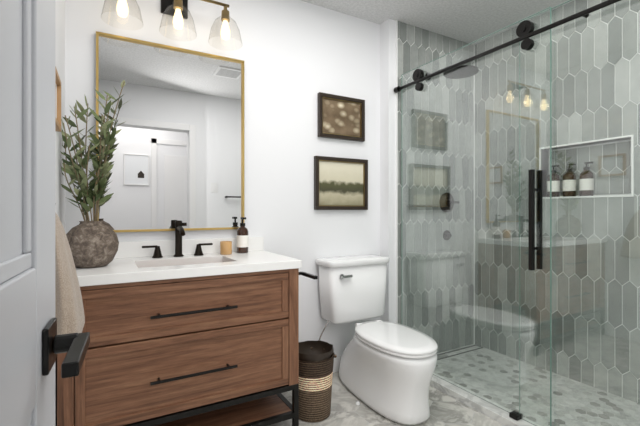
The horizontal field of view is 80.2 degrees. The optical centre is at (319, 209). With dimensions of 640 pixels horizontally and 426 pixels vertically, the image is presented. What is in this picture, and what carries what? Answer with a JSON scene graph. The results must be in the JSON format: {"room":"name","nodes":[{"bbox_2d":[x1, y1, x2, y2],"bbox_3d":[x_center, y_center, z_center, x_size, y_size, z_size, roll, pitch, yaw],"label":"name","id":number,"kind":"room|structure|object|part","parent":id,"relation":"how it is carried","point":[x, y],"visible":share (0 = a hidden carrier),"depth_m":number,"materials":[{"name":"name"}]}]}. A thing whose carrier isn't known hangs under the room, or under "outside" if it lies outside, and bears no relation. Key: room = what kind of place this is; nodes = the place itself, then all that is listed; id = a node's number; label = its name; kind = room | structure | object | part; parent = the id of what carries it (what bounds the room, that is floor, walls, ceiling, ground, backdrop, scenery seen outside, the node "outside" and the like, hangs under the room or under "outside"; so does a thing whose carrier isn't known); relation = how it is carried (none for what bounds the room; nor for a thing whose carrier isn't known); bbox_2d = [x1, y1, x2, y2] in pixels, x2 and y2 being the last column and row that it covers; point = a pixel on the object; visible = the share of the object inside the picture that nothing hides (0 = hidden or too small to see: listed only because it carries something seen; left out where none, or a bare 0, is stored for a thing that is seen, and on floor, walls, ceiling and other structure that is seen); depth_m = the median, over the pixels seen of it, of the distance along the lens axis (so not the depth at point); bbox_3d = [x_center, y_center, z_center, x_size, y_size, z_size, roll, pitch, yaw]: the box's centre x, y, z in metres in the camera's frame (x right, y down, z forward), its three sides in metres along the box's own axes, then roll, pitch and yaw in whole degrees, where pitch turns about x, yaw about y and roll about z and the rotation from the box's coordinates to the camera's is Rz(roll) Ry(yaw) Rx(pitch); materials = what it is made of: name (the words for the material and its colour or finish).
{"room":"bathroom","nodes":[
{"label":"bathroom","id":0,"kind":"room"},
{"bbox_2d":[56,85,56,117],"bbox_3d":[-0.959,-0.395,1.362,0.010,0.154,0.169,0,0,-30],"label":"wall","id":1,"kind":"structure","parent":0,"point":[56,85],"depth_m":1.43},
{"bbox_2d":[55,0,64,425],"bbox_3d":[-0.438,-0.130,0.286,0.140,2.500,3.550,0,0,-29],"label":"wall","id":2,"kind":"structure","parent":0,"point":[59,4],"depth_m":1.67,"materials":[{"name":"white paint"}]},
{"bbox_2d":[55,71,60,131],"bbox_3d":[-0.953,-0.386,1.365,0.023,0.172,0.205,0,0,-29],"label":"framed picture","id":3,"kind":"object","parent":2,"relation":"attached to","point":[58,119],"visible":0.41,"depth_m":1.44,"materials":[{"name":"brown wood"}]},
{"bbox_3d":[-0.907,-0.395,1.284,0.023,0.154,0.018,0,0,-29],"label":"frame","id":4,"kind":"part","parent":3,"relation":"part of","materials":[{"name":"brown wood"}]},
{"bbox_2d":[55,66,60,85],"bbox_3d":[-0.953,-0.481,1.365,0.023,0.018,0.205,0,0,-29],"label":"frame","id":5,"kind":"object","parent":3,"relation":"attached to","point":[58,81],"visible":0.39,"depth_m":1.39,"materials":[{"name":"brown wood"}]},
{"bbox_3d":[-0.953,-0.309,1.365,0.023,0.018,0.205,0,0,-29],"label":"frame","id":6,"kind":"part","parent":3,"relation":"part of","materials":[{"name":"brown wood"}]},
{"bbox_3d":[-0.999,-0.395,1.446,0.023,0.154,0.018,0,0,-29],"label":"frame","id":7,"kind":"part","parent":3,"relation":"part of","materials":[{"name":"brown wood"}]},
{"bbox_2d":[55,203,84,334],"bbox_3d":[-0.817,0.184,1.212,0.110,0.447,0.247,0,0,-29],"label":"towel","id":8,"kind":"object","parent":2,"relation":"attached to","point":[69,309],"visible":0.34,"depth_m":1.14,"materials":[{"name":"beige fabric"}]},
{"bbox_2d":[65,0,379,356],"bbox_3d":[-0.498,-0.130,2.373,2.090,2.500,0.140,0,0,-29],"label":"wall","id":9,"kind":"structure","parent":0,"point":[291,51],"depth_m":2.43,"materials":[{"name":"white paint"}]},
{"bbox_2d":[116,0,128,16],"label":"light","id":10,"kind":"object","parent":9,"relation":"attached to","point":[122,7],"depth_m":1.85,"materials":[{"name":"white glass"}]},
{"bbox_3d":[-0.971,-1.002,1.869,0.054,0.110,0.054,0,0,-29],"label":"bulb","id":11,"kind":"part","parent":10,"relation":"part of","materials":[{"name":"white glass"}]},
{"bbox_2d":[96,31,243,231],"bbox_3d":[-0.796,-0.392,2.107,0.770,1.013,0.027,0,0,-29],"label":"mirror","id":12,"kind":"object","parent":9,"relation":"attached to","point":[179,153],"visible":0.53,"depth_m":2.10,"materials":[{"name":"gold metal"}]},
{"bbox_3d":[-1.125,-0.392,1.920,0.012,0.989,0.027,0,0,-29],"label":"frame","id":13,"kind":"part","parent":12,"relation":"part of","materials":[{"name":"gold metal"}]},
{"bbox_3d":[-0.796,-0.892,2.107,0.770,0.012,0.027,0,0,-29],"label":"frame","id":14,"kind":"part","parent":12,"relation":"part of","materials":[{"name":"gold metal"}]},
{"bbox_3d":[-0.796,0.109,2.107,0.770,0.012,0.027,0,0,-29],"label":"frame","id":15,"kind":"part","parent":12,"relation":"part of","materials":[{"name":"gold metal"}]},
{"bbox_3d":[-0.466,-0.392,2.294,0.012,0.989,0.027,0,0,-29],"label":"frame","id":16,"kind":"part","parent":12,"relation":"part of","materials":[{"name":"gold metal"}]},
{"bbox_2d":[161,0,190,29],"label":"light","id":17,"kind":"object","parent":9,"relation":"attached to","point":[177,10],"depth_m":2.07,"materials":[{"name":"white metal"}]},
{"bbox_2d":[173,0,182,10],"bbox_3d":[-0.745,-1.095,1.997,0.048,0.077,0.048,0,0,-29],"label":"socket","id":18,"kind":"object","parent":17,"relation":"attached to","point":[178,4],"depth_m":1.98,"materials":[{"name":"gold metal"}]},
{"bbox_3d":[-0.745,-1.002,1.997,0.054,0.110,0.054,0,0,-29],"label":"bulb","id":19,"kind":"part","parent":17,"relation":"part of","materials":[{"name":"white glass"}]},
{"bbox_2d":[114,237,263,258],"bbox_3d":[-0.796,0.207,2.110,1.018,0.085,0.020,0,0,-29],"label":"backsplash","id":20,"kind":"structure","parent":9,"relation":"attached to","point":[126,249],"depth_m":2.09,"materials":[{"name":"white stone"}]},
{"bbox_2d":[201,0,229,39],"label":"light","id":21,"kind":"object","parent":9,"relation":"attached to","point":[225,17],"depth_m":2.10,"materials":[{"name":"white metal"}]},
{"bbox_2d":[221,6,229,21],"bbox_3d":[-0.527,-1.095,2.120,0.048,0.077,0.048,0,0,-29],"label":"socket","id":22,"kind":"object","parent":21,"relation":"attached to","point":[225,17],"depth_m":2.11,"materials":[{"name":"gold metal"}]},
{"bbox_3d":[-0.527,-1.002,2.120,0.054,0.110,0.054,0,0,-29],"label":"bulb","id":23,"kind":"part","parent":21,"relation":"part of","materials":[{"name":"white glass"}]},
{"bbox_2d":[333,356,341,372],"bbox_3d":[0.049,1.070,2.594,0.920,0.100,0.014,0,0,-29],"label":"baseboard","id":24,"kind":"structure","parent":9,"relation":"attached to","point":[336,364],"depth_m":2.62,"materials":[{"name":"white paint"}]},
{"bbox_2d":[314,156,367,209],"bbox_3d":[0.152,-0.181,2.642,0.429,0.360,0.029,0,0,-29],"label":"landscape picture","id":25,"kind":"object","parent":9,"relation":"attached to","point":[339,183],"visible":1,"depth_m":2.63,"materials":[{"name":"beige paper"}]},
{"bbox_3d":[-0.024,-0.181,2.542,0.024,0.312,0.029,0,0,-29],"label":"frame","id":26,"kind":"part","parent":25,"relation":"part of","materials":[{"name":"brown wood"}]},
{"bbox_3d":[0.152,-0.349,2.642,0.429,0.024,0.029,0,0,-29],"label":"frame","id":27,"kind":"part","parent":25,"relation":"part of","materials":[{"name":"brown wood"}]},
{"bbox_3d":[0.152,-0.013,2.642,0.429,0.024,0.029,0,0,-29],"label":"frame","id":28,"kind":"part","parent":25,"relation":"part of","materials":[{"name":"brown wood"}]},
{"bbox_3d":[0.329,-0.181,2.742,0.024,0.312,0.029,0,0,-29],"label":"frame","id":29,"kind":"part","parent":25,"relation":"part of","materials":[{"name":"brown wood"}]},
{"bbox_2d":[318,92,364,141],"bbox_3d":[0.153,-0.640,2.642,0.374,0.296,0.029,0,0,-29],"label":"floral picture","id":30,"kind":"object","parent":9,"relation":"attached to","point":[339,117],"visible":1,"depth_m":2.64,"materials":[{"name":"brown wood"}]},
{"bbox_3d":[0.000,-0.640,2.556,0.024,0.248,0.029,0,0,-29],"label":"frame","id":31,"kind":"part","parent":30,"relation":"part of","materials":[{"name":"brown wood"}]},
{"bbox_3d":[0.153,-0.776,2.642,0.374,0.024,0.029,0,0,-29],"label":"frame","id":32,"kind":"part","parent":30,"relation":"part of","materials":[{"name":"brown wood"}]},
{"bbox_3d":[0.153,-0.504,2.642,0.374,0.024,0.029,0,0,-29],"label":"frame","id":33,"kind":"part","parent":30,"relation":"part of","materials":[{"name":"brown wood"}]},
{"bbox_3d":[0.305,-0.640,2.728,0.024,0.248,0.029,0,0,-29],"label":"frame","id":34,"kind":"part","parent":30,"relation":"part of","materials":[{"name":"brown wood"}]},
{"bbox_2d":[396,20,397,322],"bbox_3d":[0.558,-0.130,2.767,0.008,2.500,0.013,0,0,-30],"label":"trim","id":35,"kind":"structure","parent":9,"relation":"attached to","point":[396,20],"depth_m":2.76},
{"bbox_2d":[398,21,468,323],"bbox_3d":[0.926,-0.130,2.975,0.834,2.500,0.005,0,0,-30],"label":"tiles","id":36,"kind":"structure","parent":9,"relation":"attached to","point":[410,57],"depth_m":2.82,"materials":[{"name":"grey tile"}]},
{"bbox_2d":[269,372,503,425],"bbox_3d":[0.482,1.124,0.807,1.975,0.008,3.550,0,0,-29],"label":"floor","id":37,"kind":"structure","parent":0,"point":[342,398],"depth_m":2.08,"materials":[{"name":"stone"}]},
{"bbox_2d":[57,237,301,425],"bbox_3d":[-0.662,0.642,1.872,1.018,0.955,0.568,0,0,-29],"label":"vanity","id":38,"kind":"object","parent":37,"relation":"on","point":[211,338],"visible":0.84,"depth_m":1.67,"materials":[{"name":"brown wood"}]},
{"bbox_3d":[-0.549,0.420,1.670,0.826,0.156,0.012,0,0,-29],"label":"drawer panel","id":39,"kind":"part","parent":38,"relation":"part of","materials":[{"name":"brown wood"}]},
{"bbox_3d":[-0.549,0.700,1.670,0.826,0.260,0.012,0,0,-29],"label":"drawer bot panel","id":40,"kind":"part","parent":38,"relation":"part of","materials":[{"name":"brown wood"}]},
{"bbox_3d":[-0.548,0.299,1.669,0.896,0.018,0.018,0,0,-29],"label":"rail","id":41,"kind":"part","parent":38,"relation":"part of","materials":[{"name":"brown wood"}]},
{"bbox_3d":[-0.547,0.327,1.667,0.890,0.034,0.020,0,0,-29],"label":"drawer rail","id":42,"kind":"part","parent":38,"relation":"part of","materials":[{"name":"brown wood"}]},
{"bbox_3d":[-0.547,0.555,1.667,0.890,0.034,0.020,0,0,-29],"label":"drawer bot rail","id":43,"kind":"part","parent":38,"relation":"part of","materials":[{"name":"brown wood"}]},
{"bbox_3d":[-0.547,0.845,1.667,0.890,0.034,0.020,0,0,-29],"label":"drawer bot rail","id":44,"kind":"part","parent":38,"relation":"part of","materials":[{"name":"brown wood"}]},
{"bbox_2d":[75,250,301,286],"bbox_3d":[-0.667,0.270,1.882,1.018,0.040,0.545,0,0,-29],"label":"countertop","id":45,"kind":"structure","parent":38,"relation":"on","point":[137,269],"depth_m":1.73,"materials":[{"name":"white stone"}]},
{"bbox_2d":[60,80,129,267],"bbox_3d":[-0.983,-0.190,1.684,0.272,0.878,0.247,0,0,-29],"label":"vase","id":46,"kind":"object","parent":45,"relation":"on","point":[93,244],"visible":1,"depth_m":1.65,"materials":[{"name":"brown"}]},
{"bbox_2d":[142,220,212,257],"bbox_3d":[-0.734,0.153,1.999,0.360,0.193,0.160,0,0,-29],"label":"faucet","id":47,"kind":"object","parent":45,"relation":"on","point":[179,230],"visible":1,"depth_m":2.03,"materials":[{"name":"black metal"}]},
{"bbox_3d":[-0.885,0.191,1.975,0.075,0.011,0.018,0,0,-29],"label":"handle lever","id":48,"kind":"part","parent":47,"relation":"part of","materials":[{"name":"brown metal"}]},
{"bbox_3d":[-0.852,0.219,1.994,0.052,0.061,0.052,0,0,-29],"label":"handle","id":49,"kind":"part","parent":47,"relation":"part of","materials":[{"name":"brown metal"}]},
{"bbox_3d":[-0.761,0.153,2.046,0.052,0.193,0.052,0,0,-29],"label":"spout","id":50,"kind":"part","parent":47,"relation":"part of","materials":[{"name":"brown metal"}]},
{"bbox_3d":[-0.728,0.109,1.988,0.025,0.049,0.136,0,0,-29],"label":"spout arm","id":51,"kind":"part","parent":47,"relation":"part of","materials":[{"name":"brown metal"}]},
{"bbox_3d":[-0.669,0.219,2.097,0.052,0.061,0.052,0,0,-29],"label":"handle","id":52,"kind":"part","parent":47,"relation":"part of","materials":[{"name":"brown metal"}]},
{"bbox_2d":[220,241,231,254],"bbox_3d":[-0.531,0.213,2.147,0.066,0.072,0.066,0,0,-29],"label":"candle jar","id":53,"kind":"object","parent":45,"relation":"on","point":[225,246],"visible":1,"depth_m":2.12,"materials":[{"name":"orange glass"}]},
{"bbox_2d":[237,217,248,252],"bbox_3d":[-0.452,0.146,2.220,0.068,0.207,0.068,0,0,-29],"label":"soap bottle","id":54,"kind":"object","parent":45,"relation":"on","point":[242,232],"visible":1,"depth_m":2.19,"materials":[{"name":"brown glass"}]},
{"bbox_3d":[-0.547,0.513,1.667,0.890,0.034,0.020,0,0,-29],"label":"drawer rail","id":55,"kind":"part","parent":38,"relation":"part of","materials":[{"name":"brown wood"}]},
{"bbox_3d":[-0.537,0.437,1.640,0.360,0.013,0.040,0,0,-29],"label":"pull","id":56,"kind":"part","parent":38,"relation":"part of","materials":[{"name":"black metal"}]},
{"bbox_3d":[-0.671,0.995,1.886,1.000,0.250,0.524,0,0,-29],"label":"frame","id":57,"kind":"part","parent":38,"relation":"part of","materials":[{"name":"black metal"}]},
{"bbox_2d":[156,394,290,425],"bbox_3d":[-0.671,1.022,1.886,0.948,0.020,0.472,0,0,-29],"label":"shelf","id":58,"kind":"object","parent":38,"relation":"attached to","point":[262,409],"depth_m":1.88,"materials":[{"name":"brown wood"}]},
{"bbox_2d":[299,271,317,278],"bbox_3d":[-0.079,0.330,1.915,0.057,0.044,0.172,0,0,-29],"label":"wall-mounted holder","id":59,"kind":"object","parent":38,"relation":"attached to","point":[302,273],"visible":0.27,"depth_m":1.90,"materials":[{"name":"black metal"}]},
{"bbox_2d":[299,340,336,422],"bbox_3d":[-0.040,0.936,2.091,0.242,0.367,0.247,0,0,18],"label":"basket","id":60,"kind":"object","parent":37,"relation":"on","point":[316,358],"visible":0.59,"depth_m":2.00,"materials":[{"name":"wicker"}]},
{"bbox_2d":[316,254,437,424],"bbox_3d":[0.354,0.721,2.290,0.548,0.799,0.840,0,0,-29],"label":"toilet","id":61,"kind":"object","parent":37,"relation":"on","point":[389,367],"visible":0.9,"depth_m":2.19,"materials":[{"name":"white ceramic"}]},
{"bbox_3d":[0.163,0.420,2.410,0.086,0.032,0.024,0,0,-29],"label":"flush lever","id":62,"kind":"part","parent":61,"relation":"part of","materials":[{"name":"silver metal"}]},
{"bbox_3d":[0.225,0.544,2.571,0.468,0.361,0.196,0,0,-29],"label":"tank","id":63,"kind":"part","parent":61,"relation":"part of","materials":[{"name":"white ceramic"}]},
{"bbox_3d":[0.225,0.342,2.571,0.496,0.042,0.222,0,0,-29],"label":"tank lid","id":64,"kind":"part","parent":61,"relation":"part of","materials":[{"name":"white ceramic"}]},
{"bbox_3d":[0.364,0.934,2.272,0.349,0.372,0.804,0,0,-29],"label":"bowl","id":65,"kind":"part","parent":61,"relation":"part of","materials":[{"name":"white ceramic"}]},
{"bbox_3d":[0.422,0.739,2.170,0.354,0.017,0.560,0,0,-29],"label":"seat","id":66,"kind":"part","parent":61,"relation":"part of","materials":[{"name":"white plastic"}]},
{"bbox_3d":[0.423,0.717,2.169,0.356,0.026,0.562,0,0,-29],"label":"lid","id":67,"kind":"part","parent":61,"relation":"part of","materials":[{"name":"white plastic"}]},
{"bbox_2d":[430,375,534,425],"bbox_3d":[1.138,1.104,1.770,0.107,0.048,2.320,0,0,-29],"label":"sill","id":68,"kind":"structure","parent":37,"relation":"on","point":[480,405],"depth_m":2.14,"materials":[{"name":"stone"}]},
{"bbox_2d":[509,412,520,420],"bbox_3d":[1.022,1.068,1.977,0.055,0.024,0.045,0,0,-29],"label":"floor guide","id":69,"kind":"object","parent":68,"relation":"on","point":[511,414],"visible":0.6,"depth_m":1.96,"materials":[{"name":"black metal"}]},
{"bbox_2d":[380,19,395,322],"bbox_3d":[0.924,-0.130,3.119,1.120,2.500,0.240,0,0,-30],"label":"wall","id":70,"kind":"structure","parent":0,"point":[388,27],"depth_m":2.76,"materials":[{"name":"white paint"}]},
{"bbox_2d":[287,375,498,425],"bbox_3d":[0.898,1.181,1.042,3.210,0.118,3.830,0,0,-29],"label":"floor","id":71,"kind":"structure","parent":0,"point":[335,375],"depth_m":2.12,"materials":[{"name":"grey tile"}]},
{"bbox_3d":[1.527,1.124,1.990,0.782,0.008,2.320,0,0,-30],"label":"shower floor mosaic","id":72,"kind":"object","parent":71,"relation":"on","visible":0},
{"bbox_2d":[402,7,551,425],"bbox_3d":[0.849,0.048,2.275,0.092,2.040,1.047,0,0,-29],"label":"shower door","id":73,"kind":"structure","parent":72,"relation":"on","point":[476,136],"depth_m":2.13,"materials":[{"name":"clear glass"}]},
{"bbox_2d":[412,69,423,90],"bbox_3d":[0.667,-0.875,2.566,0.050,0.147,0.080,0,0,-29],"label":"roller","id":74,"kind":"object","parent":73,"relation":"attached to","point":[418,73],"visible":0.86,"depth_m":2.54,"materials":[{"name":"black metal"}]},
{"bbox_3d":[0.848,0.049,2.275,0.010,2.038,1.045,0,0,-29],"label":"door glass","id":75,"kind":"part","parent":73,"relation":"part of","materials":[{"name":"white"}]},
{"bbox_3d":[0.848,-0.971,2.275,0.010,0.002,1.047,0,0,-29],"label":"shower door edge","id":76,"kind":"part","parent":73,"relation":"part of","materials":[{"name":"clear glass"}]},
{"bbox_2d":[516,20,534,50],"bbox_3d":[1.036,-0.875,1.913,0.050,0.147,0.080,0,0,-29],"label":"roller","id":77,"kind":"object","parent":73,"relation":"attached to","point":[525,27],"visible":0.84,"depth_m":1.89,"materials":[{"name":"black metal"}]},
{"bbox_3d":[1.070,0.049,1.883,0.092,0.493,0.020,0,0,-29],"label":"door handle","id":78,"kind":"part","parent":73,"relation":"part of","materials":[{"name":"black metal"}]},
{"bbox_3d":[1.105,0.049,1.820,0.010,2.038,0.001,0,0,-29],"label":"shower door edge","id":79,"kind":"part","parent":73,"relation":"part of","materials":[{"name":"clear glass"}]},
{"bbox_2d":[398,26,462,296],"bbox_3d":[0.928,-0.130,2.982,0.848,2.500,0.004,0,0,-30],"label":"shower wall end grout","id":80,"kind":"object","parent":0,"point":[414,26],"depth_m":2.86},
{"bbox_2d":[301,0,568,43],"bbox_3d":[0.898,-1.430,1.042,3.210,0.100,3.830,0,0,-29],"label":"ceiling","id":81,"kind":"structure","parent":0,"point":[468,21],"depth_m":2.65,"materials":[{"name":"paint"}]},
{"bbox_2d":[394,14,588,92],"bbox_3d":[1.049,-0.868,1.890,0.058,0.040,1.997,0,0,-30],"label":"shower rail","id":82,"kind":"object","parent":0,"point":[396,90],"depth_m":2.72,"materials":[{"name":"black metal"}]},
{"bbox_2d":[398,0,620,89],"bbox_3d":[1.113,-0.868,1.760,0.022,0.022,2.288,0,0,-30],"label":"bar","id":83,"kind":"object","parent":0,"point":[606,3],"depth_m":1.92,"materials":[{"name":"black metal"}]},
{"bbox_2d":[552,0,639,425],"bbox_3d":[1.382,0.055,1.371,0.010,2.049,1.384,0,0,-30],"label":"glass wall","id":84,"kind":"structure","parent":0,"point":[596,57],"depth_m":1.66,"materials":[{"name":"clear glass"}]},
{"bbox_3d":[-0.007,-0.130,-0.291,0.040,2.500,0.140,0,0,-30],"label":"wall","id":85,"kind":"structure","parent":0,"visible":0},
{"bbox_2d":[0,0,54,425],"bbox_3d":[-0.213,0.099,0.168,0.035,2.018,0.792,0,0,-26],"label":"entry door","id":86,"kind":"structure","parent":85,"relation":"in","point":[27,27],"depth_m":0.41,"materials":[{"name":"white wood"}]},
{"bbox_2d":[42,318,89,377],"bbox_3d":[-0.305,0.170,0.455,0.048,0.056,0.130,0,0,-30],"label":"door handle","id":87,"kind":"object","parent":86,"relation":"attached to","point":[76,345],"depth_m":0.46,"materials":[{"name":"black metal"}]}
]}

